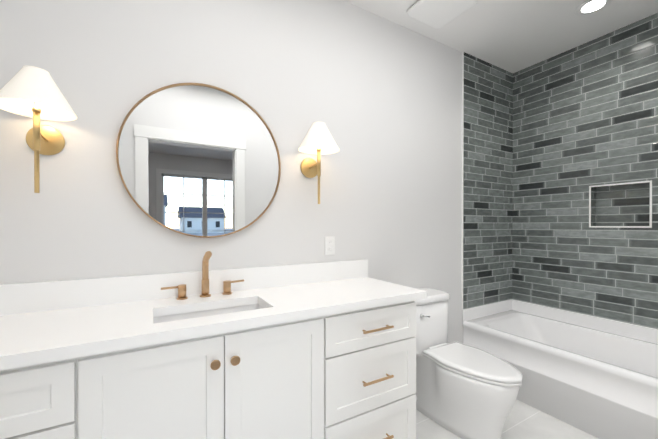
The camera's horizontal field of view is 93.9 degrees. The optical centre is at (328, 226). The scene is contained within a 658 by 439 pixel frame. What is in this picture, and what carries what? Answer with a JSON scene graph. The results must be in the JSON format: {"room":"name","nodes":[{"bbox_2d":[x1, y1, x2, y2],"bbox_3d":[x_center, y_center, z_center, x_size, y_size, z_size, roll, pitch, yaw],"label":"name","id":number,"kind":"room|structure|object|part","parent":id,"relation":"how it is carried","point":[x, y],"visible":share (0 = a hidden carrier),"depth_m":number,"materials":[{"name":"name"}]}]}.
{"room":"bathroom","nodes":[
{"label":"bathroom","id":0,"kind":"room"},
{"bbox_2d":[0,259,367,314],"bbox_3d":[-0.645,0.286,1.575,2.092,0.120,0.020,0,0,-30],"label":"backsplash","id":1,"kind":"structure","parent":0,"relation":"attached to","point":[15,299],"depth_m":1.44,"materials":[{"name":"white stone"}]},
{"bbox_2d":[0,0,462,343],"bbox_3d":[0.140,-0.111,2.101,4.227,2.740,0.100,0,0,-30],"label":"wall","id":2,"kind":"structure","parent":0,"point":[380,97],"depth_m":1.74,"materials":[{"name":"white paint"}]},
{"bbox_2d":[0,66,76,192],"bbox_3d":[-1.115,-0.362,1.171,0.240,0.465,0.242,0,0,-30],"label":"sconce","id":3,"kind":"object","parent":2,"relation":"attached to","point":[35,93],"visible":1,"depth_m":1.17,"materials":[{"name":"gold metal"}]},
{"bbox_3d":[-1.114,-0.301,1.171,0.015,0.343,0.015,0,0,-30],"label":"stem","id":4,"kind":"part","parent":3,"relation":"part of","materials":[{"name":"gold metal"}]},
{"bbox_3d":[-1.114,-0.517,1.169,0.240,0.150,0.240,0,0,-30],"label":"lamp shade","id":5,"kind":"part","parent":3,"relation":"part of","materials":[{"name":"white fabric"}]},
{"bbox_3d":[-1.173,-0.358,1.271,0.122,0.122,0.010,0,0,-30],"label":"plate","id":6,"kind":"part","parent":3,"relation":"part of","materials":[{"name":"gold metal"}]},
{"bbox_2d":[116,83,280,237],"bbox_3d":[-0.621,-0.334,1.580,0.780,0.780,0.030,0,0,-30],"label":"mirror","id":7,"kind":"object","parent":2,"relation":"attached to","point":[201,160],"visible":0.98,"depth_m":1.55,"materials":[{"name":"brown mirror"}]},
{"bbox_2d":[298,122,338,203],"bbox_3d":[-0.059,-0.364,1.783,0.240,0.465,0.242,0,0,-30],"label":"sconce","id":8,"kind":"object","parent":2,"relation":"attached to","point":[318,141],"visible":1,"depth_m":1.78,"materials":[{"name":"white fabric"}]},
{"bbox_3d":[-0.117,-0.360,1.883,0.122,0.122,0.010,0,0,-30],"label":"plate","id":9,"kind":"part","parent":8,"relation":"part of","materials":[{"name":"gold metal"}]},
{"bbox_3d":[-0.059,-0.520,1.782,0.240,0.150,0.240,0,0,-30],"label":"lamp shade","id":10,"kind":"part","parent":8,"relation":"part of","materials":[{"name":"white fabric"}]},
{"bbox_3d":[-0.059,-0.303,1.783,0.015,0.343,0.015,0,0,-30],"label":"stem","id":11,"kind":"part","parent":8,"relation":"part of","materials":[{"name":"gold metal"}]},
{"bbox_2d":[325,236,334,254],"bbox_3d":[0.006,0.120,1.959,0.072,0.116,0.009,0,0,-30],"label":"electrical outlet","id":12,"kind":"object","parent":2,"relation":"attached to","point":[329,245],"visible":1,"depth_m":1.96,"materials":[{"name":"white plastic"}]},
{"bbox_2d":[462,52,463,309],"bbox_3d":[1.138,-0.389,2.614,0.005,2.190,0.012,0,0,-30],"label":"trim","id":13,"kind":"structure","parent":2,"relation":"attached to","point":[462,158],"depth_m":2.61,"materials":[{"name":"white"}]},
{"bbox_3d":[1.459,-0.390,2.801,0.740,2.190,0.010,0,0,-30],"label":"wall tile","id":14,"kind":"structure","parent":2,"relation":"attached to","visible":0},
{"bbox_2d":[463,52,512,309],"bbox_3d":[1.462,-0.390,2.796,0.740,2.190,0.001,0,0,-30],"label":"wall tile","id":15,"kind":"structure","parent":14,"relation":"attached to","point":[488,183],"depth_m":2.78,"materials":[{"name":"grey tile"}]},
{"bbox_2d":[343,0,657,72],"bbox_3d":[0.634,-1.527,1.242,4.227,0.100,2.070,0,0,-30],"label":"ceiling","id":16,"kind":"structure","parent":0,"point":[512,36],"depth_m":2.26,"materials":[{"name":"white paint"}]},
{"bbox_2d":[407,0,476,28],"bbox_3d":[0.745,-1.463,2.041,0.330,0.034,0.330,0,0,-30],"label":"exhaust fan","id":17,"kind":"object","parent":16,"relation":"attached to","point":[436,14],"visible":1,"depth_m":2.05,"materials":[{"name":"white plastic"}]},
{"bbox_2d":[575,0,611,15],"bbox_3d":[1.769,-1.478,2.057,0.190,0.006,0.190,0,0,-30],"label":"recessed light","id":18,"kind":"object","parent":16,"relation":"in","point":[587,7],"visible":1,"depth_m":2.06,"materials":[{"name":"white plastic"}]},
{"bbox_2d":[416,399,598,438],"bbox_3d":[0.634,1.312,1.256,4.227,0.100,2.070,0,0,-30],"label":"floor","id":19,"kind":"structure","parent":0,"point":[524,421],"depth_m":1.92,"materials":[{"name":"tile"}]},
{"bbox_2d":[0,295,423,438],"bbox_3d":[-0.532,0.823,1.336,2.046,0.877,0.550,0,0,-30],"label":"bathroom vanity","id":20,"kind":"object","parent":19,"relation":"on","point":[323,350],"depth_m":1.17,"materials":[{"name":"white wood"}]},
{"bbox_3d":[-1.008,0.496,0.791,0.553,0.176,0.020,0,0,-30],"label":"drawer","id":21,"kind":"part","parent":20,"relation":"part of","materials":[{"name":"white wood"}]},
{"bbox_3d":[-1.008,0.740,0.792,0.553,0.295,0.020,0,0,-30],"label":"drawer","id":22,"kind":"part","parent":20,"relation":"part of","materials":[{"name":"white wood"}]},
{"bbox_3d":[-0.578,0.792,1.041,0.422,0.772,0.020,0,0,-30],"label":"door","id":23,"kind":"part","parent":20,"relation":"part of","materials":[{"name":"white wood"}]},
{"bbox_2d":[0,275,426,366],"bbox_3d":[-0.515,0.366,1.352,2.092,0.038,0.537,0,0,-30],"label":"countertop","id":24,"kind":"structure","parent":20,"relation":"on","point":[69,330],"depth_m":1.20,"materials":[{"name":"white stone"}]},
{"bbox_2d":[160,251,243,298],"bbox_3d":[-0.596,0.230,1.496,0.391,0.231,0.131,0,0,-30],"label":"faucet","id":25,"kind":"object","parent":24,"relation":"on","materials":[{"name":"gold metal"}]},
{"bbox_2d":[152,299,263,322],"bbox_3d":[-0.494,0.444,1.320,0.471,0.142,0.256,0,0,-30],"label":"sink","id":26,"kind":"object","parent":24,"relation":"in","point":[189,312],"depth_m":1.42,"materials":[{"name":"white ceramic"}]},
{"bbox_3d":[-0.411,0.495,1.108,0.035,0.035,0.030,0,0,-30],"label":"knob","id":27,"kind":"part","parent":20,"relation":"part of","materials":[{"name":"gold metal"}]},
{"bbox_3d":[-0.350,0.495,1.143,0.035,0.035,0.030,0,0,-30],"label":"knob","id":28,"kind":"part","parent":20,"relation":"part of","materials":[{"name":"gold metal"}]},
{"bbox_3d":[-0.209,0.791,1.255,0.420,0.772,0.020,0,0,-30],"label":"door","id":29,"kind":"part","parent":20,"relation":"part of","materials":[{"name":"white wood"}]},
{"bbox_3d":[0.220,1.035,1.506,0.553,0.282,0.020,0,0,-30],"label":"drawer","id":30,"kind":"part","parent":20,"relation":"part of","materials":[{"name":"white wood"}]},
{"bbox_3d":[0.220,0.737,1.504,0.553,0.295,0.020,0,0,-30],"label":"drawer","id":31,"kind":"part","parent":20,"relation":"part of","materials":[{"name":"white wood"}]},
{"bbox_3d":[0.220,0.492,1.503,0.553,0.176,0.020,0,0,-30],"label":"drawer","id":32,"kind":"part","parent":20,"relation":"part of","materials":[{"name":"white wood"}]},
{"bbox_2d":[415,288,522,438],"bbox_3d":[0.820,0.868,1.973,0.394,0.783,0.803,0,0,-30],"label":"toilet","id":33,"kind":"object","parent":19,"relation":"on","point":[463,391],"visible":0.77,"depth_m":1.84,"materials":[{"name":"white ceramic"}]},
{"bbox_3d":[0.677,0.701,2.219,0.376,0.355,0.234,0,0,-30],"label":"tank","id":34,"kind":"part","parent":33,"relation":"part of","materials":[{"name":"white ceramic"}]},
{"bbox_3d":[0.815,1.053,1.981,0.376,0.412,0.786,0,0,-30],"label":"bowl","id":35,"kind":"part","parent":33,"relation":"part of","materials":[{"name":"white ceramic"}]},
{"bbox_3d":[0.887,0.838,1.857,0.373,0.018,0.530,0,0,-30],"label":"seat","id":36,"kind":"part","parent":33,"relation":"part of","materials":[{"name":"white plastic"}]},
{"bbox_3d":[0.887,0.816,1.857,0.377,0.024,0.534,0,0,-30],"label":"lid","id":37,"kind":"part","parent":33,"relation":"part of","materials":[{"name":"white ceramic"}]},
{"bbox_2d":[462,299,657,438],"bbox_3d":[1.918,0.984,2.010,0.741,0.550,1.844,0,0,-30],"label":"bathtub","id":38,"kind":"object","parent":19,"relation":"on","point":[595,376],"visible":0.94,"depth_m":2.13,"materials":[{"name":"white ceramic"}]},
{"bbox_2d":[512,13,657,328],"bbox_3d":[2.310,-0.112,2.163,0.090,2.740,1.970,0,0,-30],"label":"wall tile","id":39,"kind":"structure","parent":0,"point":[585,116],"depth_m":2.46,"materials":[{"name":"grey tile"}]},
{"bbox_2d":[589,187,590,225],"bbox_3d":[2.087,-0.160,2.455,0.006,0.310,0.011,0,0,-30],"label":"trim","id":40,"kind":"structure","parent":39,"relation":"attached to","point":[589,206],"depth_m":2.45,"materials":[{"name":"white"}]},
{"bbox_2d":[589,226,651,227],"bbox_3d":[2.174,0.001,2.307,0.006,0.011,0.356,0,0,-30],"label":"trim","id":41,"kind":"structure","parent":39,"relation":"attached to","point":[621,226],"depth_m":2.29,"materials":[{"name":"white metal"}]},
{"bbox_2d":[589,180,651,186],"bbox_3d":[2.174,-0.320,2.305,0.006,0.011,0.356,0,0,-30],"label":"trim","id":42,"kind":"structure","parent":39,"relation":"attached to","point":[621,183],"depth_m":2.29,"materials":[{"name":"white metal"}]},
{"bbox_2d":[649,182,651,225],"bbox_3d":[2.260,-0.159,2.157,0.006,0.310,0.011,0,0,-30],"label":"trim","id":43,"kind":"structure","parent":39,"relation":"attached to","point":[650,222],"depth_m":2.16,"materials":[{"name":"white metal"}]}
]}

